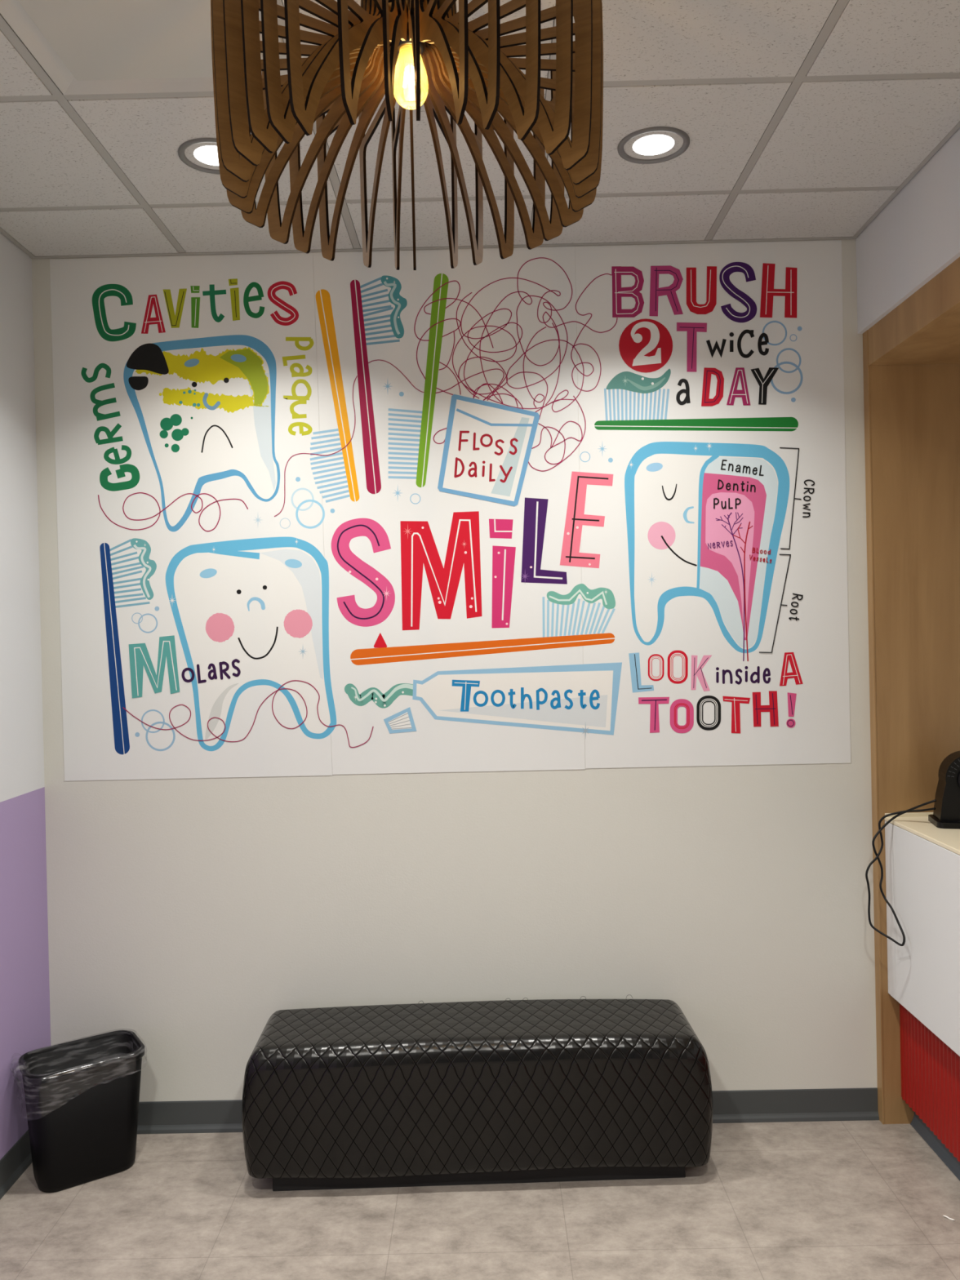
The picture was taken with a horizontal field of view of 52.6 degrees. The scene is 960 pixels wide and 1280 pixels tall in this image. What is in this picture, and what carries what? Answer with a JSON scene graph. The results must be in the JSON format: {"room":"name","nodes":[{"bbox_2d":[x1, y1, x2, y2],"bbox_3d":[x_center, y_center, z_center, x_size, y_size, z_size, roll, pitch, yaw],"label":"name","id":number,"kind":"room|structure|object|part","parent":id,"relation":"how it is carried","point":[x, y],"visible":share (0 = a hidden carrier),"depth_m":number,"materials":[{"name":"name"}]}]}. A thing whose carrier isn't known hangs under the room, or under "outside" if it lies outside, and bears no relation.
{"room":"dental clinic","nodes":[
{"label":"dental clinic","id":0,"kind":"room"},
{"bbox_2d":[0,232,50,1159],"bbox_3d":[-1.600,0.194,0.410,0.100,3.124,5.999,-1,0,0],"label":"wall","id":1,"kind":"structure","parent":0,"point":[24,986],"depth_m":3.24,"materials":[{"name":"paint"}]},
{"bbox_2d":[0,1129,32,1199],"bbox_3d":[-1.511,1.701,0.418,0.013,0.108,5.999,-1,0,0],"label":"baseboard","id":2,"kind":"structure","parent":1,"relation":"attached to","point":[14,1163],"depth_m":3.13,"materials":[{"name":"rubber"}]},
{"bbox_2d":[31,239,877,1102],"bbox_3d":[0.369,0.134,3.448,4.007,3.124,0.100,-1,0,0],"label":"wall","id":3,"kind":"structure","parent":0,"point":[184,914],"depth_m":3.40,"materials":[{"name":"paint"}]},
{"bbox_2d":[49,240,850,781],"bbox_3d":[-0.100,-0.451,3.396,2.767,1.830,0.004,-1,0,0],"label":"wall mural","id":4,"kind":"object","parent":3,"relation":"attached to","point":[211,628],"visible":1,"depth_m":3.40,"materials":[{"name":"paper"}]},
{"bbox_2d":[137,1087,879,1133],"bbox_3d":[-0.046,1.652,3.403,2.885,0.108,0.013,-1,0,0],"label":"baseboard","id":5,"kind":"structure","parent":3,"relation":"attached to","point":[833,1104],"depth_m":3.40,"materials":[{"name":"rubber"}]},
{"bbox_2d":[0,0,959,258],"bbox_3d":[-0.094,-1.381,0.392,2.982,0.060,5.999,-1,0,0],"label":"ceiling","id":6,"kind":"structure","parent":0,"point":[802,119],"depth_m":2.69,"materials":[{"name":"tile"}]},
{"bbox_2d":[0,0,287,94],"bbox_3d":[-0.736,-1.356,2.099,0.583,0.020,0.583,-1,0,0],"label":"ceiling light panel","id":7,"kind":"object","parent":6,"relation":"attached to","point":[85,46],"visible":0.59,"depth_m":2.19,"materials":[{"name":"paint"}]},
{"bbox_2d":[177,137,220,174],"bbox_3d":[-0.736,-1.350,2.708,0.199,0.011,0.199,-1,0,0],"label":"recessed light","id":8,"kind":"object","parent":6,"relation":"in","point":[205,154],"visible":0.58,"depth_m":2.69,"materials":[{"name":"paint"}]},
{"bbox_2d":[210,0,603,270],"bbox_3d":[-0.121,-1.052,1.675,0.661,0.610,0.662,-1,0,0],"label":"pendant lamp","id":9,"kind":"object","parent":6,"relation":"hanging from","point":[456,67],"visible":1,"depth_m":1.59,"materials":[{"name":"brown wood"}]},
{"bbox_3d":[-0.119,-0.974,1.675,0.062,0.103,0.062,-1,0,0],"label":"bulb","id":10,"kind":"part","parent":9,"relation":"part of","materials":[{"name":"yellow glass"}]},
{"bbox_2d":[396,24,426,54],"bbox_3d":[-0.120,-1.050,1.675,0.056,0.065,0.056,-1,0,0],"label":"socket","id":11,"kind":"object","parent":9,"relation":"attached to","point":[406,46],"depth_m":1.66,"materials":[{"name":"paint"}]},
{"bbox_2d":[617,126,689,164],"bbox_3d":[0.486,-1.377,2.701,0.199,0.011,0.199,-1,0,0],"label":"recessed light","id":12,"kind":"object","parent":6,"relation":"in","point":[652,144],"visible":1,"depth_m":2.70,"materials":[{"name":"paint"}]},
{"bbox_2d":[0,1120,959,1279],"bbox_3d":[0.388,1.763,0.458,4.007,0.100,6.099,-1,0,0],"label":"floor","id":13,"kind":"structure","parent":0,"point":[827,1200],"depth_m":2.86,"materials":[{"name":"tile"}]},
{"bbox_2d":[18,1030,144,1192],"bbox_3d":[-1.294,1.541,3.179,0.366,0.387,0.236,-1,0,-34],"label":"waste bin","id":14,"kind":"object","parent":13,"relation":"on","point":[82,1095],"visible":1,"depth_m":3.11,"materials":[{"name":"plastic"}]},
{"bbox_2d":[241,994,712,1191],"bbox_3d":[-0.005,1.473,3.190,1.476,0.467,0.398,-1,0,-1],"label":"upholstered bench","id":15,"kind":"object","parent":13,"relation":"on","point":[503,1091],"visible":1,"depth_m":3.00,"materials":[{"name":"leather"}]},
{"bbox_2d":[884,812,959,1180],"bbox_3d":[1.619,1.140,1.826,0.433,1.078,3.058,-1,0,0],"label":"reception desk","id":16,"kind":"object","parent":13,"relation":"on","point":[922,859],"visible":0.93,"depth_m":3.09,"materials":[{"name":"laminate"}]},
{"bbox_2d":[865,799,936,946],"bbox_3d":[1.398,0.758,3.226,0.198,0.470,0.138,-1,0,-15],"label":"power cord","id":17,"kind":"object","parent":16,"relation":"on","point":[911,810],"visible":1,"depth_m":3.25,"materials":[{"name":"rubber"}]},
{"bbox_2d":[884,816,959,854],"bbox_3d":[1.608,0.619,1.823,0.433,0.013,3.057,-1,0,0],"label":"countertop","id":18,"kind":"structure","parent":16,"relation":"on","point":[948,838],"depth_m":3.10,"materials":[{"name":"paint"}]},
{"bbox_3d":[1.410,0.929,1.792,0.025,0.596,2.990,-1,0,0],"label":"panel","id":19,"kind":"part","parent":16,"relation":"part of","materials":[{"name":"laminate"}]},
{"bbox_3d":[1.458,1.400,1.832,0.026,0.376,3.050,-1,0,0],"label":"ribbed panel","id":20,"kind":"part","parent":16,"relation":"part of","materials":[{"name":"paint"}]},
{"bbox_2d":[928,751,959,828],"bbox_3d":[1.609,0.485,3.184,0.230,0.238,0.150,-1,0,12],"label":"appliance","id":21,"kind":"object","parent":16,"relation":"on","point":[946,815],"visible":1,"depth_m":3.16,"materials":[{"name":"plastic"}]},
{"bbox_2d":[855,127,959,333],"bbox_3d":[1.361,-1.243,0.385,0.120,0.379,5.999,-1,0,0],"label":"wall","id":22,"kind":"structure","parent":0,"point":[916,236],"depth_m":2.95,"materials":[{"name":"paint"}]},
{"bbox_2d":[862,329,884,1124],"bbox_3d":[1.371,0.302,3.372,0.006,2.747,0.042,-1,0,0],"label":"trim","id":23,"kind":"structure","parent":22,"relation":"attached to","point":[865,349],"depth_m":3.37,"materials":[{"name":"brown wood"}]},
{"bbox_2d":[867,257,959,365],"bbox_3d":[1.335,-0.992,0.365,0.022,0.125,5.957,-1,0,0],"label":"trim","id":24,"kind":"structure","parent":22,"relation":"attached to","point":[939,297],"depth_m":2.97,"materials":[{"name":"brown wood"}]},
{"bbox_2d":[869,364,959,1124],"bbox_3d":[1.825,0.292,3.371,0.902,2.747,0.041,-1,0,0],"label":"wood panel","id":25,"kind":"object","parent":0,"point":[915,409],"depth_m":3.35,"materials":[{"name":"brown wood"}]},
{"bbox_2d":[875,306,959,365],"bbox_3d":[1.789,-0.979,0.364,0.885,0.078,5.958,-1,0,0],"label":"soffit","id":26,"kind":"object","parent":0,"point":[940,344],"visible":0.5,"depth_m":3.14,"materials":[{"name":"brown wood"}]}
]}

